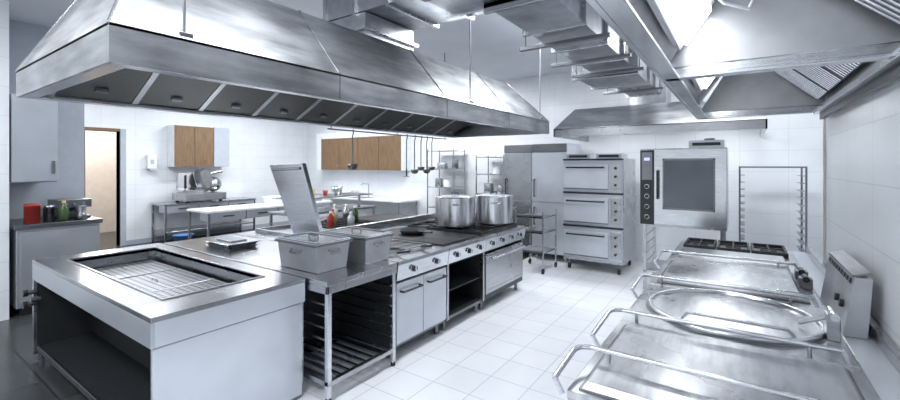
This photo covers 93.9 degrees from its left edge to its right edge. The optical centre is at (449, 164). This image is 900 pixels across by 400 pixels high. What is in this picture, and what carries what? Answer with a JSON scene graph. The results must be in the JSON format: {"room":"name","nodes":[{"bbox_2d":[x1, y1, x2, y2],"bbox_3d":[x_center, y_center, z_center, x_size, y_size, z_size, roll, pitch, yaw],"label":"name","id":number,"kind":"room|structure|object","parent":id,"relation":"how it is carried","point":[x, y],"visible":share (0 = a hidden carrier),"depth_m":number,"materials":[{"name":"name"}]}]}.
{"room":"commercial kitchen","nodes":[
{"label":"commercial kitchen","id":0,"kind":"room"},
{"bbox_2d":[0,0,83,320],"bbox_3d":[-6.023,-0.050,3.790,0.980,3.500,4.400,0,0,35],"label":"wall","id":1,"kind":"structure","parent":0,"point":[18,39],"depth_m":5.25,"materials":[{"name":"grey paint"}]},
{"bbox_2d":[9,93,57,182],"bbox_3d":[-5.056,-0.300,5.025,0.790,1.000,0.390,0,0,35],"label":"upper cabinet","id":2,"kind":"object","parent":1,"relation":"attached to","point":[33,123],"depth_m":4.79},
{"bbox_2d":[85,130,115,232],"bbox_3d":[-8.156,-0.050,9.575,2.500,3.500,3.500,0,0,35],"label":"wall","id":3,"kind":"structure","parent":0,"point":[100,146],"depth_m":10.55,"materials":[{"name":"beige paint"}]},
{"bbox_2d":[84,104,308,245],"bbox_3d":[-7.328,-0.050,8.396,0.200,3.500,10.500,0,0,35],"label":"wall","id":4,"kind":"structure","parent":0,"point":[254,145],"depth_m":9.76,"materials":[{"name":"tile"}]},
{"bbox_2d":[84,127,125,245],"bbox_3d":[-7.380,0.470,8.776,0.776,2.460,0.774,0,0,35],"label":"door frame","id":5,"kind":"structure","parent":4,"relation":"in","point":[121,162],"depth_m":8.84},
{"bbox_2d":[146,155,156,170],"bbox_3d":[-6.550,-0.050,9.214,0.148,0.340,0.170,0,0,35],"label":"soap dispenser","id":6,"kind":"object","parent":4,"relation":"attached to","point":[151,160],"visible":1,"depth_m":9.17,"materials":[{"name":"white plastic"}]},
{"bbox_2d":[167,125,228,166],"bbox_3d":[-5.911,-0.430,9.921,0.398,0.940,1.220,0,0,35],"label":"upper cabinet","id":7,"kind":"object","parent":4,"relation":"attached to","point":[187,146],"visible":1,"depth_m":9.72,"materials":[{"name":"brown wood"}]},
{"bbox_2d":[126,221,289,244],"bbox_3d":[-5.566,1.650,10.764,0.012,0.100,4.600,0,0,35],"label":"baseboard","id":8,"kind":"structure","parent":4,"relation":"attached to","point":[169,237],"depth_m":10.34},
{"bbox_2d":[5,0,571,80],"bbox_3d":[-3.032,-1.850,5.554,15.700,0.100,10.700,0,0,35],"label":"ceiling","id":9,"kind":"structure","parent":0,"point":[496,42],"depth_m":6.07,"materials":[{"name":"paint"}]},
{"bbox_2d":[15,0,549,139],"bbox_3d":[-0.726,-1.106,4.425,1.710,1.388,5.151,0,0,35],"label":"exhaust hood","id":10,"kind":"object","parent":9,"relation":"hanging from","point":[266,60],"visible":0.98,"depth_m":2.98,"materials":[{"name":"silver metal"}]},
{"bbox_2d":[347,129,357,169],"bbox_3d":[-1.202,-0.189,5.178,0.136,0.502,0.136,0,0,35],"label":"ladle","id":11,"kind":"object","parent":10,"relation":"hanging from","point":[350,166],"visible":1,"depth_m":5.15,"materials":[{"name":"silver metal"}]},
{"bbox_2d":[403,134,409,176],"bbox_3d":[-0.623,-0.135,6.018,0.100,0.610,0.100,0,0,35],"label":"ladle","id":12,"kind":"object","parent":10,"relation":"hanging from","point":[407,134],"visible":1,"depth_m":6.01,"materials":[{"name":"silver metal"}]},
{"bbox_2d":[410,135,418,173],"bbox_3d":[-0.521,-0.154,6.166,0.120,0.572,0.120,0,0,35],"label":"ladle","id":13,"kind":"object","parent":10,"relation":"hanging from","point":[414,171],"visible":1,"depth_m":6.16,"materials":[{"name":"silver metal"}]},
{"bbox_2d":[417,136,424,170],"bbox_3d":[-0.435,-0.177,6.290,0.110,0.526,0.110,0,0,35],"label":"ladle","id":14,"kind":"object","parent":10,"relation":"hanging from","point":[419,168],"visible":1,"depth_m":6.28,"materials":[{"name":"silver metal"}]},
{"bbox_2d":[423,136,430,173],"bbox_3d":[-0.356,-0.154,6.405,0.120,0.572,0.120,0,0,35],"label":"ladle","id":15,"kind":"object","parent":10,"relation":"hanging from","point":[426,170],"visible":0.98,"depth_m":6.40,"materials":[{"name":"silver metal"}]},
{"bbox_2d":[428,137,434,169],"bbox_3d":[-0.282,-0.177,6.512,0.110,0.526,0.110,0,0,35],"label":"ladle","id":16,"kind":"object","parent":10,"relation":"hanging from","point":[431,168],"visible":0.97,"depth_m":6.51,"materials":[{"name":"silver metal"}]},
{"bbox_2d":[323,0,663,97],"bbox_3d":[0.620,-1.365,4.584,2.645,0.870,4.880,0,0,35],"label":"ventilation duct","id":17,"kind":"object","parent":9,"relation":"attached to","point":[600,58],"visible":0.77,"depth_m":3.74,"materials":[{"name":"silver metal"}]},
{"bbox_2d":[0,224,652,399],"bbox_3d":[-3.032,1.750,5.554,15.700,0.100,10.700,0,0,35],"label":"floor","id":18,"kind":"structure","parent":0,"point":[512,347],"depth_m":3.85,"materials":[{"name":"white tile"}]},
{"bbox_2d":[9,216,102,315],"bbox_3d":[-4.911,1.185,5.174,0.840,1.030,0.780,0,0,35],"label":"cabinet","id":19,"kind":"object","parent":18,"relation":"on","point":[27,242],"depth_m":4.83,"materials":[{"name":"silver metal"}]},
{"bbox_2d":[23,203,40,223],"bbox_3d":[-4.822,0.559,4.845,0.144,0.220,0.144,0,0,35],"label":"canister","id":20,"kind":"object","parent":19,"relation":"on","point":[31,212],"visible":1,"depth_m":4.79,"materials":[{"name":"red plastic"}]},
{"bbox_2d":[43,205,54,221],"bbox_3d":[-4.761,0.574,4.985,0.104,0.190,0.104,0,0,35],"label":"canister","id":21,"kind":"object","parent":19,"relation":"on","point":[48,210],"visible":1,"depth_m":4.95,"materials":[{"name":"silver metal"}]},
{"bbox_2d":[58,200,68,220],"bbox_3d":[-4.652,0.549,5.056,0.100,0.240,0.098,0,0,35],"label":"oil bottle","id":22,"kind":"object","parent":19,"relation":"on","point":[63,210],"visible":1,"depth_m":5.03,"materials":[{"name":"green glass"}]},
{"bbox_2d":[47,198,91,219],"bbox_3d":[-4.852,0.549,5.364,0.521,0.239,0.320,0,0,35],"label":"coffee machine","id":23,"kind":"object","parent":19,"relation":"on","point":[71,203],"visible":0.66,"depth_m":5.27,"materials":[{"name":"silver metal"}]},
{"bbox_2d":[75,205,87,219],"bbox_3d":[-4.545,0.584,5.176,0.120,0.170,0.120,0,0,35],"label":"jug","id":24,"kind":"object","parent":19,"relation":"on","point":[81,214],"visible":1,"depth_m":5.14,"materials":[{"name":"silver metal"}]},
{"bbox_2d":[22,243,304,399],"bbox_3d":[-2.380,1.261,3.348,2.480,0.878,1.050,0,0,35],"label":"counter","id":25,"kind":"object","parent":18,"relation":"on","point":[156,321],"visible":1,"depth_m":2.94,"materials":[{"name":"silver metal"}]},
{"bbox_2d":[172,233,193,241],"bbox_3d":[-5.561,1.574,8.757,0.380,0.250,0.380,0,0,35],"label":"waste bin","id":26,"kind":"object","parent":18,"relation":"on","point":[183,236],"visible":0.48,"depth_m":8.63,"materials":[{"name":"blue plastic"}]},
{"bbox_2d":[150,197,255,242],"bbox_3d":[-5.709,1.265,9.861,0.722,0.870,2.050,0,0,35],"label":"worktable","id":27,"kind":"object","parent":18,"relation":"on","point":[166,208],"visible":0.73,"depth_m":9.43,"materials":[{"name":"silver metal"}]},
{"bbox_2d":[172,168,225,202],"bbox_3d":[-5.707,0.448,9.614,0.662,0.762,1.046,0,0,35],"label":"meat slicer","id":28,"kind":"object","parent":27,"relation":"on","point":[204,180],"visible":1,"depth_m":9.45,"materials":[{"name":"silver metal"}]},
{"bbox_2d":[186,200,332,239],"bbox_3d":[-3.849,1.265,8.851,0.812,0.870,2.800,0,0,35],"label":"worktable","id":29,"kind":"object","parent":18,"relation":"on","point":[232,212],"visible":0.45,"depth_m":8.02,"materials":[{"name":"silver metal"}]},
{"bbox_2d":[262,195,282,203],"bbox_3d":[-3.717,0.754,9.185,0.490,0.149,0.540,0,0,35],"label":"storage container","id":30,"kind":"object","parent":29,"relation":"on","point":[267,199],"visible":0.35,"depth_m":8.96,"materials":[{"name":"white plastic"}]},
{"bbox_2d":[234,224,325,240],"bbox_3d":[-1.878,1.240,5.044,1.340,0.920,0.762,0,0,35],"label":"worktable","id":31,"kind":"object","parent":18,"relation":"on","point":[268,233],"visible":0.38,"depth_m":5.07,"materials":[{"name":"silver metal"}]},
{"bbox_2d":[270,163,322,233],"bbox_3d":[-1.682,0.405,4.571,0.836,0.849,0.124,0,0,35],"label":"lid","id":32,"kind":"object","parent":31,"relation":"on","point":[293,182],"visible":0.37,"depth_m":4.51,"materials":[{"name":"silver metal"}]},
{"bbox_2d":[164,234,396,399],"bbox_3d":[-1.749,1.265,4.025,2.650,0.870,0.740,0,0,35],"label":"prep table","id":33,"kind":"object","parent":18,"relation":"on","point":[354,304],"visible":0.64,"depth_m":3.63,"materials":[{"name":"silver metal"}]},
{"bbox_2d":[203,236,260,250],"bbox_3d":[-2.223,0.789,4.279,0.500,0.079,0.340,0,0,35],"label":"serving tray","id":34,"kind":"object","parent":33,"relation":"on","point":[229,243],"visible":1,"depth_m":4.20,"materials":[{"name":"silver metal"}]},
{"bbox_2d":[274,231,352,273],"bbox_3d":[-1.115,0.697,3.432,0.543,0.265,0.373,0,0,35],"label":"storage bin","id":35,"kind":"object","parent":33,"relation":"on","point":[312,252],"visible":1,"depth_m":3.31,"materials":[{"name":"silver metal"}]},
{"bbox_2d":[320,226,393,263],"bbox_3d":[-0.835,0.697,3.749,0.603,0.265,0.353,0,0,35],"label":"storage bin","id":36,"kind":"object","parent":33,"relation":"on","point":[367,246],"visible":0.83,"depth_m":3.59,"materials":[{"name":"silver metal"}]},
{"bbox_2d":[268,192,375,226],"bbox_3d":[-2.369,1.140,8.012,0.800,1.120,1.900,0,0,35],"label":"worktable","id":37,"kind":"object","parent":18,"relation":"on","point":[323,209],"visible":0.34,"depth_m":8.02,"materials":[{"name":"silver metal"}]},
{"bbox_2d":[331,186,342,193],"bbox_3d":[-2.253,0.499,8.357,0.240,0.160,0.240,0,0,35],"label":"mixing bowl","id":38,"kind":"object","parent":37,"relation":"on","point":[335,189],"visible":0.84,"depth_m":8.27,"materials":[{"name":"silver metal"}]},
{"bbox_2d":[350,188,359,193],"bbox_3d":[-1.918,0.529,8.491,0.200,0.100,0.200,0,0,35],"label":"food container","id":39,"kind":"object","parent":37,"relation":"on","point":[353,190],"visible":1,"depth_m":8.42,"materials":[{"name":"white plastic"}]},
{"bbox_2d":[321,218,404,229],"bbox_3d":[-1.401,1.215,5.735,1.340,0.970,0.902,0,0,35],"label":"gas range","id":40,"kind":"object","parent":18,"relation":"on","point":[398,222],"visible":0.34,"depth_m":5.57,"materials":[{"name":"silver metal"}]},
{"bbox_2d":[327,211,333,227],"bbox_3d":[-1.524,0.694,5.364,0.090,0.200,0.089,0,0,35],"label":"sauce bottle","id":41,"kind":"object","parent":40,"relation":"on","point":[330,219],"visible":1,"depth_m":5.33,"materials":[{"name":"red plastic"}]},
{"bbox_2d":[331,209,335,223],"bbox_3d":[-1.575,0.694,5.642,0.090,0.200,0.089,0,0,35],"label":"sauce bottle","id":42,"kind":"object","parent":40,"relation":"on","point":[332,210],"visible":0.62,"depth_m":5.62,"materials":[{"name":"yellow plastic"}]},
{"bbox_2d":[333,204,337,221],"bbox_3d":[-1.626,0.674,5.920,0.090,0.240,0.089,0,0,35],"label":"sauce bottle","id":43,"kind":"object","parent":40,"relation":"on","point":[334,205],"visible":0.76,"depth_m":5.90,"materials":[{"name":"white plastic"}]},
{"bbox_2d":[343,204,348,219],"bbox_3d":[-1.525,0.684,6.154,0.090,0.220,0.089,0,0,35],"label":"sauce bottle","id":44,"kind":"object","parent":40,"relation":"on","point":[345,210],"visible":0.98,"depth_m":6.12,"materials":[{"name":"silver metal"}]},
{"bbox_2d":[348,212,353,225],"bbox_3d":[-1.299,0.704,5.513,0.090,0.180,0.089,0,0,35],"label":"sauce bottle","id":45,"kind":"object","parent":40,"relation":"on","point":[350,217],"visible":0.94,"depth_m":5.48,"materials":[{"name":"white plastic"}]},
{"bbox_2d":[352,206,357,221],"bbox_3d":[-1.335,0.684,5.902,0.090,0.220,0.089,0,0,35],"label":"sauce bottle","id":46,"kind":"object","parent":40,"relation":"on","point":[354,212],"visible":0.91,"depth_m":5.87,"materials":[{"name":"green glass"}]},
{"bbox_2d":[320,183,418,219],"bbox_3d":[-2.269,1.083,10.799,3.200,1.234,0.700,0,0,35],"label":"countertop","id":47,"kind":"structure","parent":18,"relation":"on","point":[399,201],"depth_m":10.21,"materials":[{"name":"silver metal"}]},
{"bbox_2d":[358,213,434,225],"bbox_3d":[-0.882,1.215,6.488,1.340,0.970,0.912,0,0,35],"label":"griddle","id":48,"kind":"object","parent":18,"relation":"on","point":[407,219],"visible":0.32,"depth_m":6.28,"materials":[{"name":"silver metal"}]},
{"bbox_2d":[385,238,448,346],"bbox_3d":[-0.755,1.235,4.269,1.348,0.930,0.762,0,0,35],"label":"stove","id":49,"kind":"object","parent":18,"relation":"on","point":[421,275],"visible":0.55,"depth_m":3.90,"materials":[{"name":"silver metal"}]},
{"bbox_2d":[385,227,486,329],"bbox_3d":[-0.321,1.256,4.899,1.348,0.887,0.752,0,0,35],"label":"gas range","id":50,"kind":"object","parent":18,"relation":"on","point":[465,266],"visible":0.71,"depth_m":4.77,"materials":[{"name":"silver metal"}]},
{"bbox_2d":[399,227,432,234],"bbox_3d":[-0.345,0.771,4.903,0.584,0.081,0.339,0,0,35],"label":"frying pan","id":51,"kind":"object","parent":50,"relation":"on","point":[407,230],"visible":1,"depth_m":4.89,"materials":[{"name":"metal"}]},
{"bbox_2d":[427,149,464,213],"bbox_3d":[-0.087,0.675,9.384,0.728,2.050,0.478,0,0,35],"label":"wire shelving","id":52,"kind":"object","parent":18,"relation":"on","point":[439,182],"visible":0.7,"depth_m":9.33,"materials":[{"name":"silver metal"}]},
{"bbox_2d":[405,220,525,308],"bbox_3d":[0.204,1.248,5.648,1.362,0.905,1.062,0,0,35],"label":"gas range","id":53,"kind":"object","parent":18,"relation":"on","point":[503,254],"visible":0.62,"depth_m":5.27,"materials":[{"name":"silver metal"}]},
{"bbox_2d":[434,192,475,227],"bbox_3d":[0.066,0.576,5.519,0.544,0.437,0.581,0,0,35],"label":"stock pot","id":54,"kind":"object","parent":53,"relation":"on","point":[451,211],"visible":1,"depth_m":5.30,"materials":[{"name":"metal"}]},
{"bbox_2d":[474,191,513,225],"bbox_3d":[0.596,0.576,5.760,0.544,0.437,0.581,0,0,35],"label":"stock pot","id":55,"kind":"object","parent":53,"relation":"on","point":[495,209],"visible":0.98,"depth_m":5.54,"materials":[{"name":"metal"}]},
{"bbox_2d":[476,155,503,193],"bbox_3d":[0.940,0.750,8.645,0.658,1.900,0.528,0,0,35],"label":"wire shelving","id":56,"kind":"object","parent":18,"relation":"on","point":[496,170],"visible":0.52,"depth_m":8.56,"materials":[{"name":"silver metal"}]},
{"bbox_2d":[504,144,532,256],"bbox_3d":[1.464,0.660,8.162,0.580,2.080,0.800,0,0,35],"label":"refrigerator","id":57,"kind":"object","parent":18,"relation":"on","point":[517,158],"visible":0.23,"depth_m":7.84,"materials":[{"name":"silver metal"}]},
{"bbox_2d":[513,205,556,273],"bbox_3d":[1.389,1.194,6.908,0.546,1.013,0.640,0,0,35],"label":"trolley","id":58,"kind":"object","parent":18,"relation":"on","point":[541,250],"visible":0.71,"depth_m":6.86,"materials":[{"name":"silver metal"}]},
{"bbox_2d":[532,143,580,261],"bbox_3d":[1.956,0.660,7.731,0.640,2.080,0.850,0,0,35],"label":"refrigerator","id":59,"kind":"object","parent":18,"relation":"on","point":[547,159],"visible":0.74,"depth_m":7.42,"materials":[{"name":"silver metal"}]},
{"bbox_2d":[563,153,635,274],"bbox_3d":[2.488,0.760,7.005,0.940,1.880,1.003,0,0,35],"label":"oven","id":60,"kind":"object","parent":18,"relation":"on","point":[599,192],"visible":1,"depth_m":6.64,"materials":[{"name":"silver metal"}]},
{"bbox_2d":[640,138,727,288],"bbox_3d":[3.221,0.675,5.769,0.990,2.050,0.944,0,0,35],"label":"oven","id":61,"kind":"object","parent":18,"relation":"on","point":[680,187],"visible":0.8,"depth_m":5.42,"materials":[{"name":"silver metal"}]},
{"bbox_2d":[552,308,879,399],"bbox_3d":[1.011,1.218,1.602,0.965,0.965,0.886,0,0,35],"label":"pan","id":62,"kind":"object","parent":18,"relation":"on","point":[636,361],"visible":1,"depth_m":1.61,"materials":[{"name":"silver metal"}]},
{"bbox_2d":[668,237,799,272],"bbox_3d":[2.577,1.235,3.872,0.965,0.930,1.092,0,0,35],"label":"gas range","id":63,"kind":"object","parent":18,"relation":"on","point":[772,252],"visible":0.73,"depth_m":3.81,"materials":[{"name":"silver metal"}]},
{"bbox_2d":[649,250,824,308],"bbox_3d":[2.003,1.215,3.040,0.965,0.970,0.912,0,0,35],"label":"pan","id":64,"kind":"object","parent":18,"relation":"on","point":[768,278],"visible":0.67,"depth_m":2.90,"materials":[{"name":"silver metal"}]},
{"bbox_2d":[621,274,860,367],"bbox_3d":[1.504,1.191,2.316,0.965,1.018,0.832,0,0,35],"label":"kettle","id":65,"kind":"object","parent":18,"relation":"on","point":[728,309],"visible":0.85,"depth_m":2.19,"materials":[{"name":"silver metal"}]},
{"bbox_2d":[739,166,807,252],"bbox_3d":[4.527,0.860,5.928,0.744,1.680,0.600,0,0,35],"label":"trolley","id":66,"kind":"object","parent":18,"relation":"on","point":[741,236],"visible":0.62,"depth_m":5.81,"materials":[{"name":"silver metal"}]},
{"bbox_2d":[309,72,822,261],"bbox_3d":[1.019,-0.050,9.137,13.100,3.500,0.200,0,0,35],"label":"wall","id":67,"kind":"structure","parent":0,"point":[770,199],"depth_m":7.41,"materials":[{"name":"tile"}]},
{"bbox_2d":[317,130,410,170],"bbox_3d":[-2.383,-0.370,11.118,3.150,1.020,0.398,0,0,35],"label":"upper cabinet","id":68,"kind":"object","parent":67,"relation":"attached to","point":[371,151],"visible":0.85,"depth_m":10.79,"materials":[{"name":"brown wood"}]},
{"bbox_2d":[554,84,767,141],"bbox_3d":[3.170,-0.865,6.427,2.620,0.870,1.780,0,0,35],"label":"exhaust hood","id":69,"kind":"object","parent":67,"relation":"attached to","point":[652,114],"visible":0.84,"depth_m":5.98,"materials":[{"name":"silver metal"}]},
{"bbox_2d":[826,79,899,347],"bbox_3d":[2.492,-0.050,1.622,1.140,3.500,10.500,0,0,35],"label":"wall","id":70,"kind":"structure","parent":0,"point":[863,138],"depth_m":2.19,"materials":[{"name":"tile"}]},
{"bbox_2d":[586,0,899,119],"bbox_3d":[1.401,-0.645,1.815,0.865,0.590,3.980,0,0,35],"label":"exhaust hood","id":71,"kind":"object","parent":70,"relation":"attached to","point":[772,57],"visible":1,"depth_m":1.80,"materials":[{"name":"silver metal"}]},
{"bbox_2d":[823,119,825,262],"bbox_3d":[2.992,0.650,3.336,0.042,2.100,0.050,0,0,35],"label":"trim","id":72,"kind":"structure","parent":70,"relation":"attached to","point":[824,120],"depth_m":3.33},
{"bbox_2d":[792,246,899,399],"bbox_3d":[2.299,1.235,2.484,0.144,0.930,3.700,0,0,35],"label":"wall ledge","id":73,"kind":"object","parent":70,"relation":"attached to","point":[878,356],"visible":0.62,"depth_m":1.84,"materials":[{"name":"white tile"}]},
{"bbox_2d":[820,250,872,339],"bbox_3d":[2.149,0.671,2.296,0.106,0.314,0.700,0,0,35],"label":"control console","id":74,"kind":"object","parent":73,"relation":"on","point":[847,287],"visible":1,"depth_m":2.07,"materials":[{"name":"silver metal"}]}
]}

